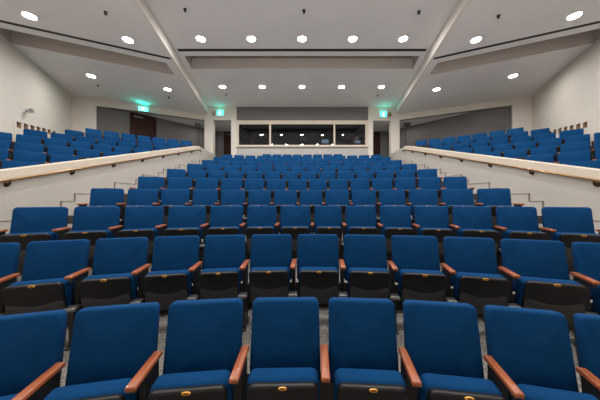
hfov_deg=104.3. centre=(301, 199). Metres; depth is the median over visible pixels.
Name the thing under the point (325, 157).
seat
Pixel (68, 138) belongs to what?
seat
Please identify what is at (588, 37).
trim
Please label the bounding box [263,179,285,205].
seat
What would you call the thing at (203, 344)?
seat
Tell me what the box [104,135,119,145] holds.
seat
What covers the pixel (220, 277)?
seat
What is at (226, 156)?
seat
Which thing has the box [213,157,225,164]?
seat
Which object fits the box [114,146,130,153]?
seat
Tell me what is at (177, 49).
air slot
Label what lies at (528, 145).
seat
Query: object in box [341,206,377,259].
seat
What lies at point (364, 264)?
seat
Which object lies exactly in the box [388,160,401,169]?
seat
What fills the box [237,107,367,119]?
trim
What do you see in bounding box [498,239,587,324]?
seat
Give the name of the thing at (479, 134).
seat
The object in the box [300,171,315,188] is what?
seat
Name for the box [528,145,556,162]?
seat
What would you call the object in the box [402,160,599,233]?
baseboard
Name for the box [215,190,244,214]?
seat
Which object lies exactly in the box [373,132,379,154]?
door
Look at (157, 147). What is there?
seat
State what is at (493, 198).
seat
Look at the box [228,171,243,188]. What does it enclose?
seat
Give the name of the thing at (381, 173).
seat
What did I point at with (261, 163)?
seat
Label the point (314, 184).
seat
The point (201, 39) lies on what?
recessed light
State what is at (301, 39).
recessed light
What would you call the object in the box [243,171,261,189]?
seat
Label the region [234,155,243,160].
seat
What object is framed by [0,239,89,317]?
seat
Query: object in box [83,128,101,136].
seat
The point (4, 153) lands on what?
seat
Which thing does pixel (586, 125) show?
vent panel
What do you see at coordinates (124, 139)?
seat
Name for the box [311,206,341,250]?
seat
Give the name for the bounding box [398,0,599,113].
ceiling
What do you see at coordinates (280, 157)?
seat
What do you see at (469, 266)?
seat
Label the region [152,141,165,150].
seat
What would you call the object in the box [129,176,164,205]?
seat
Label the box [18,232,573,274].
floor
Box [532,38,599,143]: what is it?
wall
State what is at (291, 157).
seat
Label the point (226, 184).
seat
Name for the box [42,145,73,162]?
seat
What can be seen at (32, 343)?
seat
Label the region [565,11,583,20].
recessed light
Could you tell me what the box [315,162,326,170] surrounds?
seat
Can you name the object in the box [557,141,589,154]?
seat
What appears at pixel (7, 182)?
handrail
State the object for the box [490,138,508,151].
seat
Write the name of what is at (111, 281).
seat
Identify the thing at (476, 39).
recessed light
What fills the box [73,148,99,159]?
seat
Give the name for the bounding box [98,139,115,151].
seat
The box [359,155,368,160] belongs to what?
seat
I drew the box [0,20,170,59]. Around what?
air slot
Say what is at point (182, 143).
seat
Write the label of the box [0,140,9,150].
seat
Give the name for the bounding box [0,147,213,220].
wall
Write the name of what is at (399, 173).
seat
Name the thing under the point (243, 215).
floor
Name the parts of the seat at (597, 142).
backrest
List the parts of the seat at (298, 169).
backrest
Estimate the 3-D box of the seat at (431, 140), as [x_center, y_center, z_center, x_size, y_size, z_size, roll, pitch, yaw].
[6.224,-2.458,11.011,0.589,0.900,0.439,0,0,30]
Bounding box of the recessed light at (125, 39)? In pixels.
[121,36,133,43]
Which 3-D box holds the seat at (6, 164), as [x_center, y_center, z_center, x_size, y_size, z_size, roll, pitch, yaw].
[-6.114,-0.406,5.058,0.704,0.900,0.439,0,0,-45]
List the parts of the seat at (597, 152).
backrest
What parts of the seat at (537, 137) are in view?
backrest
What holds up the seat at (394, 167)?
on the floor
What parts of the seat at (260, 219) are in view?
seat, backrest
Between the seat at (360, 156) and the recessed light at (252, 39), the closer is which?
the recessed light at (252, 39)
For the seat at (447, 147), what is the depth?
9.47 m
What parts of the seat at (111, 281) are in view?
armrest, seat, backrest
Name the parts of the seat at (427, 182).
backrest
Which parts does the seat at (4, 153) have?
backrest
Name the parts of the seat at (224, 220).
seat, backrest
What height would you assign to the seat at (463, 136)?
0.900 m
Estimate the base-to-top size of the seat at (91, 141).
0.900 m
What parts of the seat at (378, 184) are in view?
backrest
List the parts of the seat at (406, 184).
backrest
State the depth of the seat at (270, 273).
2.41 m
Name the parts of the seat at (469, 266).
armrest, backrest, seat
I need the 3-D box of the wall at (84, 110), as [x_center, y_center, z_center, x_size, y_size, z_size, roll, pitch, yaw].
[-8.078,-1.975,12.128,5.810,5.950,0.180,0,0,-25]
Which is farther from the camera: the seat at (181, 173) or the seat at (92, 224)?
the seat at (181, 173)
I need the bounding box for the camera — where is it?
[25,108,34,112]
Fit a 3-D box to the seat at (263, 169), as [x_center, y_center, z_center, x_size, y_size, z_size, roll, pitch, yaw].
[-1.302,-0.743,8.003,0.590,0.900,0.439,0,0,-6]
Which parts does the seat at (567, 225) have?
armrest, backrest, seat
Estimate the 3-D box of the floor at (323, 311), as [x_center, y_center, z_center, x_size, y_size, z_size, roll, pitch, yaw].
[0.000,1.637,1.556,7.860,0.700,2.509,0,0,0]
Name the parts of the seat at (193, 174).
backrest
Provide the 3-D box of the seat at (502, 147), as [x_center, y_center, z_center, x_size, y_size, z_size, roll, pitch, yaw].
[6.670,-1.432,7.791,0.562,0.900,0.439,0,0,39]
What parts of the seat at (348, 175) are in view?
backrest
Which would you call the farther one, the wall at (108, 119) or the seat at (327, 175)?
the wall at (108, 119)
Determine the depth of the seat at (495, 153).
7.37 m
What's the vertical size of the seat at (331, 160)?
0.900 m
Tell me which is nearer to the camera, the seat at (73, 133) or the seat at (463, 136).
the seat at (73, 133)
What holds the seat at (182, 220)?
on the floor at (399, 306)
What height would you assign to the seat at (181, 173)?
0.900 m
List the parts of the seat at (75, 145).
backrest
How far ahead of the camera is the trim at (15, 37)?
7.91 m
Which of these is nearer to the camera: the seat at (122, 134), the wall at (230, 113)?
the seat at (122, 134)
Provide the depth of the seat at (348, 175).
6.97 m
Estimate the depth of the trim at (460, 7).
7.49 m
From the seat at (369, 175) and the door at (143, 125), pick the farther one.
the door at (143, 125)
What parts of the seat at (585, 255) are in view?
armrest, backrest, seat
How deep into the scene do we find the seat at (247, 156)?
11.28 m
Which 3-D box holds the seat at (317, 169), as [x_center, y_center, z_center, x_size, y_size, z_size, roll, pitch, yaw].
[0.377,-0.743,8.066,0.544,0.900,0.439,0,0,2]
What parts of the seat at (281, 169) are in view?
backrest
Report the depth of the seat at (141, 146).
9.23 m
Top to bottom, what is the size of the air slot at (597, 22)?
0.026 m
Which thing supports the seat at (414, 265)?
on the floor at (323, 311)
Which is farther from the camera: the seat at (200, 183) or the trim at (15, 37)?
the trim at (15, 37)
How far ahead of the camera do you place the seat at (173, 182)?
5.52 m
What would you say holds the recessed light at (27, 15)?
in the ceiling at (86, 19)
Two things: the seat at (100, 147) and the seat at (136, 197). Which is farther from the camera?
the seat at (100, 147)
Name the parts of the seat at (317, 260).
armrest, backrest, seat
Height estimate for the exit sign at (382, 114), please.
0.286 m
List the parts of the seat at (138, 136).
backrest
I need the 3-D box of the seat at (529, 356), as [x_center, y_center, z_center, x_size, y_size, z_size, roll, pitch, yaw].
[1.287,1.114,1.287,0.469,0.900,0.439,0,0,13]
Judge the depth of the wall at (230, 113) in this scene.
13.08 m
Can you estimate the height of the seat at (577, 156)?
0.900 m
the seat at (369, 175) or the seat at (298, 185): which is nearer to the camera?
the seat at (298, 185)
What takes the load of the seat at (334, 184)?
on the floor at (243, 215)
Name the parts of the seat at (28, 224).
seat, backrest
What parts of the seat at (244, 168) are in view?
backrest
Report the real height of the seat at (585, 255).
0.900 m
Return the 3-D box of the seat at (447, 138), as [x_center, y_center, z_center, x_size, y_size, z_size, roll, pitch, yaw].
[6.709,-2.458,10.718,0.589,0.900,0.439,0,0,32]
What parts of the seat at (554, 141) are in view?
backrest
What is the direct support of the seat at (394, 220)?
on the floor at (399, 306)
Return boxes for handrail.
[0,149,201,186]
[402,149,599,186]
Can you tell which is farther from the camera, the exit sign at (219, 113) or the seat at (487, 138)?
the exit sign at (219, 113)
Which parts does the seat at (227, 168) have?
backrest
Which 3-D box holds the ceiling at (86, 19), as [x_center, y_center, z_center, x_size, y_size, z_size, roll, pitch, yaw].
[-6.750,-4.910,4.487,5.674,0.120,17.066,0,0,-10]
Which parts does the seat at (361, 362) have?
armrest, backrest, seat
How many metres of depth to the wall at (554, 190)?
5.23 m
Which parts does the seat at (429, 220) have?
backrest, seat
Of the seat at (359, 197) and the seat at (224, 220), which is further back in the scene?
the seat at (359, 197)
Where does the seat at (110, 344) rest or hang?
on the floor
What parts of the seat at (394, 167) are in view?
backrest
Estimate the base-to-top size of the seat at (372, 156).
0.900 m
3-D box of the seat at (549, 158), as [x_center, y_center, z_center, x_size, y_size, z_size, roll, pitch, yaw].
[6.200,-0.748,6.082,0.704,0.900,0.439,0,0,42]
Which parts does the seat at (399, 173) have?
backrest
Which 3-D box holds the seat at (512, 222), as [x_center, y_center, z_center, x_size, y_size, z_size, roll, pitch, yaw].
[2.877,0.541,3.110,0.511,0.900,0.439,0,0,21]
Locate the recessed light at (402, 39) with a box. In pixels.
[398,36,408,42]
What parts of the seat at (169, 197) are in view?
backrest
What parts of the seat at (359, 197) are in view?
backrest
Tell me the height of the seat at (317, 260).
0.900 m
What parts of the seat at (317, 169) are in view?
backrest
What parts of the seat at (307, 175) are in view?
backrest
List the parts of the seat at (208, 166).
backrest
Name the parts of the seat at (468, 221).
backrest, seat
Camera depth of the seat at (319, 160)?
10.34 m
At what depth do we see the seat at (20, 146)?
6.21 m
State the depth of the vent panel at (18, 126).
7.71 m
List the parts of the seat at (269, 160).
backrest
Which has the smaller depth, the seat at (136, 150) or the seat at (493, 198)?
the seat at (493, 198)
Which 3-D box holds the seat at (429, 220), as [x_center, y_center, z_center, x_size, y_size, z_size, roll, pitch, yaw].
[1.893,0.541,3.418,0.528,0.900,0.439,0,0,14]
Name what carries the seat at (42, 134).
on the floor
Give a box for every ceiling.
[0,0,205,113]
[106,107,230,130]
[146,0,457,106]
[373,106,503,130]
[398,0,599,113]
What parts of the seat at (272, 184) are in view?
backrest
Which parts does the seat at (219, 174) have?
backrest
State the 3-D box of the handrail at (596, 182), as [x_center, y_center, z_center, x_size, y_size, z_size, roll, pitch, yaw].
[4.907,-0.985,6.292,0.097,2.891,10.196,0,0,0]
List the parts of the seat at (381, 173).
backrest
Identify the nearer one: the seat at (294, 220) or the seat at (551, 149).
the seat at (294, 220)
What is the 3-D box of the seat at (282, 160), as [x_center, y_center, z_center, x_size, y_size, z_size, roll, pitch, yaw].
[-0.738,-1.388,10.263,0.590,0.900,0.439,0,0,-3]
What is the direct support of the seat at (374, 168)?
on the floor
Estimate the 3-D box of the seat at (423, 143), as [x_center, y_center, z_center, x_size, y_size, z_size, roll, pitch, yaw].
[5.764,-2.458,11.268,0.670,0.900,0.439,0,0,28]
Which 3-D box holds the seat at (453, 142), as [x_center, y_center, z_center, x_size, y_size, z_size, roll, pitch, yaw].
[6.343,-2.116,9.997,0.562,0.900,0.439,0,0,33]
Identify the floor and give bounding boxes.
[17,258,592,330]
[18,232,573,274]
[60,307,581,399]
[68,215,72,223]
[165,215,494,231]
[537,216,541,223]
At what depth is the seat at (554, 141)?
7.08 m
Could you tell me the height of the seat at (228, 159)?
0.900 m
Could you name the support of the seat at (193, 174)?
on the floor
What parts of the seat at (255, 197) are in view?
backrest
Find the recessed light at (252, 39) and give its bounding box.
[246,36,255,42]
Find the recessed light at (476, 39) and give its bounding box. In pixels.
[470,36,482,43]
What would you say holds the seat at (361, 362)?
on the floor
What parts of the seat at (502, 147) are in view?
backrest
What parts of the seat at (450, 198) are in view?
backrest, seat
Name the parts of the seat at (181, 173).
backrest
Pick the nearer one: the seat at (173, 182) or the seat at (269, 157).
the seat at (173, 182)
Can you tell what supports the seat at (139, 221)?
on the floor at (399, 306)
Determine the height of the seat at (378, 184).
0.900 m
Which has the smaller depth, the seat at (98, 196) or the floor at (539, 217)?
the seat at (98, 196)
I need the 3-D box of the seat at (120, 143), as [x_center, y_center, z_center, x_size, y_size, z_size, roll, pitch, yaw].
[-6.675,-1.774,8.798,0.598,0.900,0.439,0,0,-36]
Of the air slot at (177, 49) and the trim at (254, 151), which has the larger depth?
the trim at (254, 151)
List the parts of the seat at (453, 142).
backrest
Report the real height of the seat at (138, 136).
0.900 m
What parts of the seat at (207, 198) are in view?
backrest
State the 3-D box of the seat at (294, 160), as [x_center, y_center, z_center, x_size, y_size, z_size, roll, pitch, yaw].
[-0.171,-1.388,10.281,0.590,0.900,0.439,0,0,-1]
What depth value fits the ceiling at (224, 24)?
7.74 m
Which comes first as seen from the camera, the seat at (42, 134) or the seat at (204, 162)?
the seat at (42, 134)
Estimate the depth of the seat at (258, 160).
10.25 m
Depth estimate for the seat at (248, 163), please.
9.13 m
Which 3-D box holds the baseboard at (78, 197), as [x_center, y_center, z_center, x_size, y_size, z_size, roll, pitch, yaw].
[-4.938,-0.253,7.755,0.028,3.356,10.290,0,0,0]
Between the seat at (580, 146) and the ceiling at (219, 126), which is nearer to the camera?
the seat at (580, 146)
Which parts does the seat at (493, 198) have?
backrest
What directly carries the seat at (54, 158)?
on the floor
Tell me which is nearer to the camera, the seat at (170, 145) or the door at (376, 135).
the seat at (170, 145)
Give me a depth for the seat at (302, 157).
11.47 m
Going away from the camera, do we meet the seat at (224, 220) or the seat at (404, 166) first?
the seat at (224, 220)
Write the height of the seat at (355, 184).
0.900 m
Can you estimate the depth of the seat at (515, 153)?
7.01 m
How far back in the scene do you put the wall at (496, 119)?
12.51 m
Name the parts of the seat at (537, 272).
armrest, backrest, seat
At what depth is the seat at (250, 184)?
5.86 m
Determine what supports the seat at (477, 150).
on the floor
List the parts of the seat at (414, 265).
armrest, backrest, seat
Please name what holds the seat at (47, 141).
on the floor
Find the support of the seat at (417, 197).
on the floor at (247, 253)
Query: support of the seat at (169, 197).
on the floor at (247, 253)
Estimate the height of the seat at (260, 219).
0.900 m
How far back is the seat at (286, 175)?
7.04 m
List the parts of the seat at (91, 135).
backrest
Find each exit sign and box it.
[138,106,147,111]
[217,111,223,115]
[380,112,386,116]
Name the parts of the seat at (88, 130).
backrest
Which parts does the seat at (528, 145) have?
backrest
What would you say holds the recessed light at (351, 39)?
in the ceiling at (224, 24)
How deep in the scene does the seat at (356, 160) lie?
10.15 m
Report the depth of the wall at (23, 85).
7.89 m
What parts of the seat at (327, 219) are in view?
backrest, seat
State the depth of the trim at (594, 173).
5.15 m
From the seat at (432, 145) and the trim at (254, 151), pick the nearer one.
the seat at (432, 145)
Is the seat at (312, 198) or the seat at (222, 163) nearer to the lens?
the seat at (312, 198)
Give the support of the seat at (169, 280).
on the floor at (323, 311)
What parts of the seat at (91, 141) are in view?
backrest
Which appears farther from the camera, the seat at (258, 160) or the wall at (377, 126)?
the wall at (377, 126)
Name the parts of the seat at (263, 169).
backrest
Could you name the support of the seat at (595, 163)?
on the floor
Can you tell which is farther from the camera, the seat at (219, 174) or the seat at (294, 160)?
the seat at (294, 160)
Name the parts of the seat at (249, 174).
backrest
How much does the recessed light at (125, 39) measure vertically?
0.031 m
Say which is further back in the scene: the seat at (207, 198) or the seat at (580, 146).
the seat at (580, 146)
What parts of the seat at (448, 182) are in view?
backrest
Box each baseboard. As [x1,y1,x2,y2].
[0,160,201,233]
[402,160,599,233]
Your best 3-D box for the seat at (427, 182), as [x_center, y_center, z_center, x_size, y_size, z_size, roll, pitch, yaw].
[2.950,-0.088,5.426,0.548,0.900,0.439,0,0,17]
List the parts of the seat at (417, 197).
seat, backrest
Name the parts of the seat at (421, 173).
backrest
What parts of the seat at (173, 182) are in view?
backrest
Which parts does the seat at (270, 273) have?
armrest, seat, backrest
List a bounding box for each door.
[130,112,156,140]
[224,132,230,154]
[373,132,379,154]
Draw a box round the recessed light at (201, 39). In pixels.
[195,36,205,42]
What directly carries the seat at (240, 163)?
on the floor
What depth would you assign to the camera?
7.86 m
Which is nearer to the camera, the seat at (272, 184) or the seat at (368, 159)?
the seat at (272, 184)
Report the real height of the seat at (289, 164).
0.900 m
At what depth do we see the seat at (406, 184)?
5.61 m
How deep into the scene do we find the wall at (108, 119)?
13.09 m
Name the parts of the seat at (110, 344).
armrest, seat, backrest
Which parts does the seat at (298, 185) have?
backrest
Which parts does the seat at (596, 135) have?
backrest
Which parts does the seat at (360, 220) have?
backrest, seat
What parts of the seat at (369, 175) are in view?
backrest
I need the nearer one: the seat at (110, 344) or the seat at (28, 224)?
the seat at (110, 344)
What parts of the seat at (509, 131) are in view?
backrest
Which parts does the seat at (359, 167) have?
backrest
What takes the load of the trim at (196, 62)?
attached to the ceiling at (224, 24)
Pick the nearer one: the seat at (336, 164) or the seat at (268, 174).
the seat at (268, 174)
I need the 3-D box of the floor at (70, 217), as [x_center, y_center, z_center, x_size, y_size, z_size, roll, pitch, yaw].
[-4.438,0.625,4.923,1.015,0.600,0.290,0,0,0]
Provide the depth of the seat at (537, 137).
7.74 m
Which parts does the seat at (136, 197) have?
backrest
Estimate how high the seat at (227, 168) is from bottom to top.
0.900 m
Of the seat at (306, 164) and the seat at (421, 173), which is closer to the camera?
the seat at (421, 173)
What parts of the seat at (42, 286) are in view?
armrest, seat, backrest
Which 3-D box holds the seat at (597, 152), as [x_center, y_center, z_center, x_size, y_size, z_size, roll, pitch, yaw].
[7.018,-0.748,5.280,0.439,0.900,0.619,0,0,-43]
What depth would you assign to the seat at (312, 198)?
4.81 m
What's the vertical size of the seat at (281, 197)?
0.900 m
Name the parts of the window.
pane, pane, pane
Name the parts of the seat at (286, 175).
backrest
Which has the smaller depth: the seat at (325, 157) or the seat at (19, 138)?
the seat at (19, 138)
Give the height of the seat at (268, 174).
0.900 m
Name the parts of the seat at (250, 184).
backrest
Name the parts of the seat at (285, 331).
armrest, seat, backrest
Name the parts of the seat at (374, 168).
backrest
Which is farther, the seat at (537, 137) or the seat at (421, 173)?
the seat at (537, 137)
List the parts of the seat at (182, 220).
seat, backrest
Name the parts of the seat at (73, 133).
backrest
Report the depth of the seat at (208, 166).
7.79 m
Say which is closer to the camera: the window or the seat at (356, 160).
the seat at (356, 160)
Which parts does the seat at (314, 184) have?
backrest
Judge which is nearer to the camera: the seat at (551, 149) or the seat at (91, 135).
the seat at (551, 149)
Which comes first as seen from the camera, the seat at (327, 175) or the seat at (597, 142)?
the seat at (597, 142)
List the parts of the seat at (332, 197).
backrest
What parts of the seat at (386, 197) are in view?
backrest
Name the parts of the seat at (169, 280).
armrest, seat, backrest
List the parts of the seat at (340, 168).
backrest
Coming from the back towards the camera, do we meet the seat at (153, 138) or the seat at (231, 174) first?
the seat at (153, 138)
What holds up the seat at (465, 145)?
on the floor
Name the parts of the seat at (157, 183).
backrest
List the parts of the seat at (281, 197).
backrest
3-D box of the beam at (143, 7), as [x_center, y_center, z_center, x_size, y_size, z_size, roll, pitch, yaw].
[-3.920,-5.084,4.825,0.099,0.492,16.804,0,0,-10]
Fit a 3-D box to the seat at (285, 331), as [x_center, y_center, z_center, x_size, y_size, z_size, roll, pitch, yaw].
[-0.142,1.114,1.430,0.525,0.900,0.439,0,0,-1]
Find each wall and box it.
[0,34,71,140]
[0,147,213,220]
[72,96,203,136]
[97,107,230,156]
[204,107,399,157]
[373,106,510,156]
[390,147,599,220]
[400,96,531,135]
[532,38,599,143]
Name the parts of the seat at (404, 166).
backrest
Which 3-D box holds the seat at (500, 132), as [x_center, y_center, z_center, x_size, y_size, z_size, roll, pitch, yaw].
[8.099,-2.458,9.740,0.589,0.900,0.439,0,0,38]
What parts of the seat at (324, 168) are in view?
backrest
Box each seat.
[0,132,11,149]
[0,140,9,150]
[0,149,8,168]
[0,207,68,263]
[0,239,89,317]
[0,242,20,277]
[0,309,68,399]
[2,160,38,168]
[6,150,45,164]
[8,141,43,160]
[11,134,40,153]
[11,302,159,399]
[23,129,47,144]
[42,138,66,158]
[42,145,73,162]
[44,154,78,163]
[51,133,71,146]
[52,206,119,258]
[64,237,148,350]
[65,129,82,140]
[70,141,89,155]
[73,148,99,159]
[75,136,94,149]
[76,188,123,206]
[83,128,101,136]
[85,132,101,143]
[93,144,111,156]
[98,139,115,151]
[102,131,118,138]
[103,151,123,156]
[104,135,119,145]
[108,206,163,254]
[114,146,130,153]
[116,189,157,229]
[118,141,134,152]
[120,133,134,140]
[122,137,135,147]
[124,298,242,399]
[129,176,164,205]
[130,235,199,309]
[134,148,148,152]
[136,135,150,147]
[136,139,151,144]
[137,143,152,150]
[152,137,164,149]
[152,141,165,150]
[152,189,189,224]
[153,145,168,150]
[155,206,205,251]
[159,177,191,202]
[164,169,185,187]
[166,139,178,145]
[168,143,179,148]
[180,140,192,147]
[185,189,217,223]
[186,164,203,177]
[187,235,245,299]
[188,170,205,188]
[189,178,217,205]
[199,206,242,269]
[202,160,214,169]
[206,164,221,177]
[208,170,224,190]
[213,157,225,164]
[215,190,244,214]
[216,178,241,205]
[217,160,229,169]
[222,154,232,160]
[224,165,238,177]
[227,157,238,164]
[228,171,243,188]
[229,297,320,399]
[232,161,243,170]
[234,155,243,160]
[238,234,291,331]
[240,206,275,250]
[241,158,252,164]
[241,165,255,178]
[241,179,263,205]
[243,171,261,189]
[243,190,270,235]
[246,155,255,161]
[246,161,257,170]
[254,158,265,165]
[258,166,272,178]
[260,162,271,165]
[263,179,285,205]
[264,171,279,189]
[266,156,277,161]
[268,159,278,170]
[270,190,296,222]
[274,162,285,170]
[275,166,288,178]
[275,206,310,250]
[279,156,288,161]
[281,159,291,165]
[282,171,297,188]
[285,179,306,205]
[287,162,298,170]
[288,234,338,303]
[290,156,299,161]
[291,166,304,178]
[293,159,304,165]
[297,190,321,221]
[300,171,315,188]
[301,156,310,161]
[301,162,312,170]
[306,159,316,165]
[307,166,320,178]
[307,179,326,205]
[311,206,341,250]
[312,156,321,161]
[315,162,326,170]
[318,159,328,165]
[319,171,334,188]
[320,297,407,399]
[322,166,335,178]
[322,190,348,222]
[324,156,333,161]
[327,179,347,189]
[329,162,341,171]
[330,159,340,161]
[335,156,345,161]
[336,166,350,178]
[337,171,353,190]
[338,234,390,298]
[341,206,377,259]
[342,158,352,165]
[343,161,355,170]
[348,179,368,205]
[349,190,376,216]
[353,165,366,178]
[354,158,364,165]
[356,171,373,189]
[358,161,370,170]
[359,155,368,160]
[367,157,377,164]
[369,165,382,178]
[370,178,391,205]
[371,154,381,160]
[373,161,385,169]
[376,170,393,189]
[376,190,405,228]
[377,206,413,251]
[379,157,390,164]
[385,164,399,183]
[387,235,446,333]
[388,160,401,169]
[393,178,415,205]
[394,170,415,181]
[398,300,504,399]
[402,164,416,179]
[406,189,437,223]
[412,206,453,254]
[414,140,428,147]
[416,169,442,189]
[417,177,440,205]
[427,138,440,147]
[430,142,442,148]
[437,145,450,150]
[438,189,473,224]
[440,236,509,313]
[441,176,475,201]
[443,137,454,145]
[444,140,457,149]
[449,206,498,255]
[451,143,468,150]
[456,148,473,153]
[457,135,470,143]
[459,138,472,147]
[471,141,487,152]
[473,133,486,141]
[474,146,490,153]
[475,136,489,145]
[475,188,523,226]
[480,151,500,156]
[483,305,597,399]
[489,130,504,140]
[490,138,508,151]
[492,134,508,142]
[494,143,511,156]
[494,206,547,274]
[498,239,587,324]
[504,148,526,159]
[507,127,523,142]
[509,131,527,143]
[511,136,530,149]
[515,141,535,155]
[525,154,559,163]
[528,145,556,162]
[531,128,549,140]
[534,132,555,146]
[539,138,560,158]
[539,207,599,262]
[555,150,590,164]
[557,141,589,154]
[559,128,583,144]
[565,134,590,149]
[565,160,599,168]
[570,242,599,344]
[572,313,599,399]
[590,132,599,152]
[590,140,599,160]
[592,149,599,160]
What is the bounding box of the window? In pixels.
[236,120,368,146]
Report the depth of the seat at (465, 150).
8.45 m
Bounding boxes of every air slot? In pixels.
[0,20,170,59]
[177,49,426,50]
[433,21,599,59]
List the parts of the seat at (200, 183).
backrest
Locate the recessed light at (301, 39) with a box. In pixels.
[297,36,306,42]
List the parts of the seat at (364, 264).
armrest, backrest, seat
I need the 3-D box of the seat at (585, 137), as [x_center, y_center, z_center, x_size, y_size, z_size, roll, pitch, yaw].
[7.877,-1.432,6.710,0.439,0.900,0.562,0,0,-45]
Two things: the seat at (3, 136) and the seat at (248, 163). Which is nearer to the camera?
the seat at (3, 136)
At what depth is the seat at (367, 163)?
9.04 m
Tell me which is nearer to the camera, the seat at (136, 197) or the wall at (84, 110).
the seat at (136, 197)
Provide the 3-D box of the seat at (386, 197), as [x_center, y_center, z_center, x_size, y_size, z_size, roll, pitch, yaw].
[1.750,0.240,4.582,0.580,0.900,0.439,0,0,11]
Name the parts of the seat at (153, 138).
backrest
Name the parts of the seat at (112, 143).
backrest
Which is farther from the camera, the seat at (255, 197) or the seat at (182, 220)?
the seat at (255, 197)
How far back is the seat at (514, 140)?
8.13 m
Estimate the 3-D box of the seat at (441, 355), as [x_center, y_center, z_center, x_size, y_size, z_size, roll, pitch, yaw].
[0.829,1.114,1.372,0.506,0.900,0.439,0,0,9]
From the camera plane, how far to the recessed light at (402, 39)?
7.59 m
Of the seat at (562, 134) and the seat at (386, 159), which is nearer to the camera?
the seat at (562, 134)
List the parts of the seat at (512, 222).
armrest, backrest, seat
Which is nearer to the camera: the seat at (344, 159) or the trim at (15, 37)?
the trim at (15, 37)
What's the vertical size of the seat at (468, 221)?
0.900 m
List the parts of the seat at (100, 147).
backrest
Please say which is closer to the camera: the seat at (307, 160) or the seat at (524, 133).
the seat at (524, 133)
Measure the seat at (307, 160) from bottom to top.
0.900 m
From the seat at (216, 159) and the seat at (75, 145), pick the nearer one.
the seat at (75, 145)
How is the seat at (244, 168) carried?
on the floor
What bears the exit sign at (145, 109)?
attached to the wall at (84, 110)
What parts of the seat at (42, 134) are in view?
backrest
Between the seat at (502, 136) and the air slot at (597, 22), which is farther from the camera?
the seat at (502, 136)
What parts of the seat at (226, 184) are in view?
backrest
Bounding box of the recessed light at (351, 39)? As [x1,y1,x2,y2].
[348,36,357,42]
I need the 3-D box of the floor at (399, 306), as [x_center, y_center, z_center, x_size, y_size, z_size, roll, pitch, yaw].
[0.000,1.341,2.794,7.860,0.700,2.319,0,0,0]
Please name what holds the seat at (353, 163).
on the floor
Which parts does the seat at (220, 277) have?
armrest, seat, backrest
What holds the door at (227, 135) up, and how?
in the wall at (108, 119)
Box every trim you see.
[0,28,173,74]
[0,146,199,179]
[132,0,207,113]
[185,56,418,68]
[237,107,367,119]
[237,147,367,157]
[396,0,471,113]
[404,146,599,179]
[430,29,599,74]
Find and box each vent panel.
[13,119,58,141]
[550,119,590,144]
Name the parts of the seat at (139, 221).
armrest, seat, backrest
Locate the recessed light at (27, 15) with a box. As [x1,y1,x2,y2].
[20,11,38,20]
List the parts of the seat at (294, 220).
seat, backrest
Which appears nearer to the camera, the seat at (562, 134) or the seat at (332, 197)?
the seat at (332, 197)
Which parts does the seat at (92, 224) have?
armrest, seat, backrest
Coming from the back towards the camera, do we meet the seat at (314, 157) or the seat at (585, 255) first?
the seat at (314, 157)
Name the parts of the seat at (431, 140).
backrest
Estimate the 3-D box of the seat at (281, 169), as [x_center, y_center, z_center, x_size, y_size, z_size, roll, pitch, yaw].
[-0.737,-0.743,8.050,0.590,0.900,0.439,0,0,-3]
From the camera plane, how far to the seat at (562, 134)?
7.34 m
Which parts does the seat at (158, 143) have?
backrest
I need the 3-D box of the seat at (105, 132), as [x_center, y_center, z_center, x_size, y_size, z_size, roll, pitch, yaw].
[-8.049,-2.458,9.778,0.589,0.900,0.439,0,0,-38]
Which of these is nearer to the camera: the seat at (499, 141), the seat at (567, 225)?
the seat at (567, 225)
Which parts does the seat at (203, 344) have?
armrest, seat, backrest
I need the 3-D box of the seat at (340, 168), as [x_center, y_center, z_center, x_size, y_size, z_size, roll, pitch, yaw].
[1.420,-0.743,7.990,0.544,0.900,0.439,0,0,7]
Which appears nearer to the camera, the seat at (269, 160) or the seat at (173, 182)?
the seat at (173, 182)
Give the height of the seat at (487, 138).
0.900 m
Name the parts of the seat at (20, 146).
backrest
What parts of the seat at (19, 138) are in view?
backrest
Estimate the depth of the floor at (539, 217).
4.78 m
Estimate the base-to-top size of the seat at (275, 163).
0.900 m
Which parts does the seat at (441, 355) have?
armrest, backrest, seat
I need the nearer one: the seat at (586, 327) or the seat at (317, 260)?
the seat at (586, 327)
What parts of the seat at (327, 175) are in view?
backrest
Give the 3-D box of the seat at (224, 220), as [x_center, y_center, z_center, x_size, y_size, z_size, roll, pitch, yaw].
[-1.210,0.541,3.554,0.581,0.900,0.439,0,0,-8]
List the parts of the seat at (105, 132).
backrest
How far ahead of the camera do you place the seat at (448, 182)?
5.32 m
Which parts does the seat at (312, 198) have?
backrest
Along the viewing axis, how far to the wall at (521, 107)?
11.23 m
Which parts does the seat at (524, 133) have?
backrest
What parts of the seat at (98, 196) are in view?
backrest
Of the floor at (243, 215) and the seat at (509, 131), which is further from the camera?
the seat at (509, 131)
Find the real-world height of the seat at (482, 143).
0.900 m
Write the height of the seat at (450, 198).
0.900 m
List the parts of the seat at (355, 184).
backrest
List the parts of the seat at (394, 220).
backrest, seat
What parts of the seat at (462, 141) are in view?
backrest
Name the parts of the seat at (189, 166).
backrest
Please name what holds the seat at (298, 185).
on the floor at (243, 215)
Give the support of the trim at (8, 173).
attached to the wall at (47, 190)
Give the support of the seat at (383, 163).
on the floor
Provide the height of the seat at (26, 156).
0.900 m
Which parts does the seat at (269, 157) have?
backrest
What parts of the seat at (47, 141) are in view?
backrest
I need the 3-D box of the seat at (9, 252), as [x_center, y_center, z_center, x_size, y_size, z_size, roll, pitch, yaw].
[-2.789,0.837,1.908,0.526,0.900,0.439,0,0,-24]
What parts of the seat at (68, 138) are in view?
backrest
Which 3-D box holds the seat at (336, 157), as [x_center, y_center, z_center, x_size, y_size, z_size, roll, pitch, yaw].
[1.827,-1.713,11.275,0.579,0.900,0.439,0,0,7]

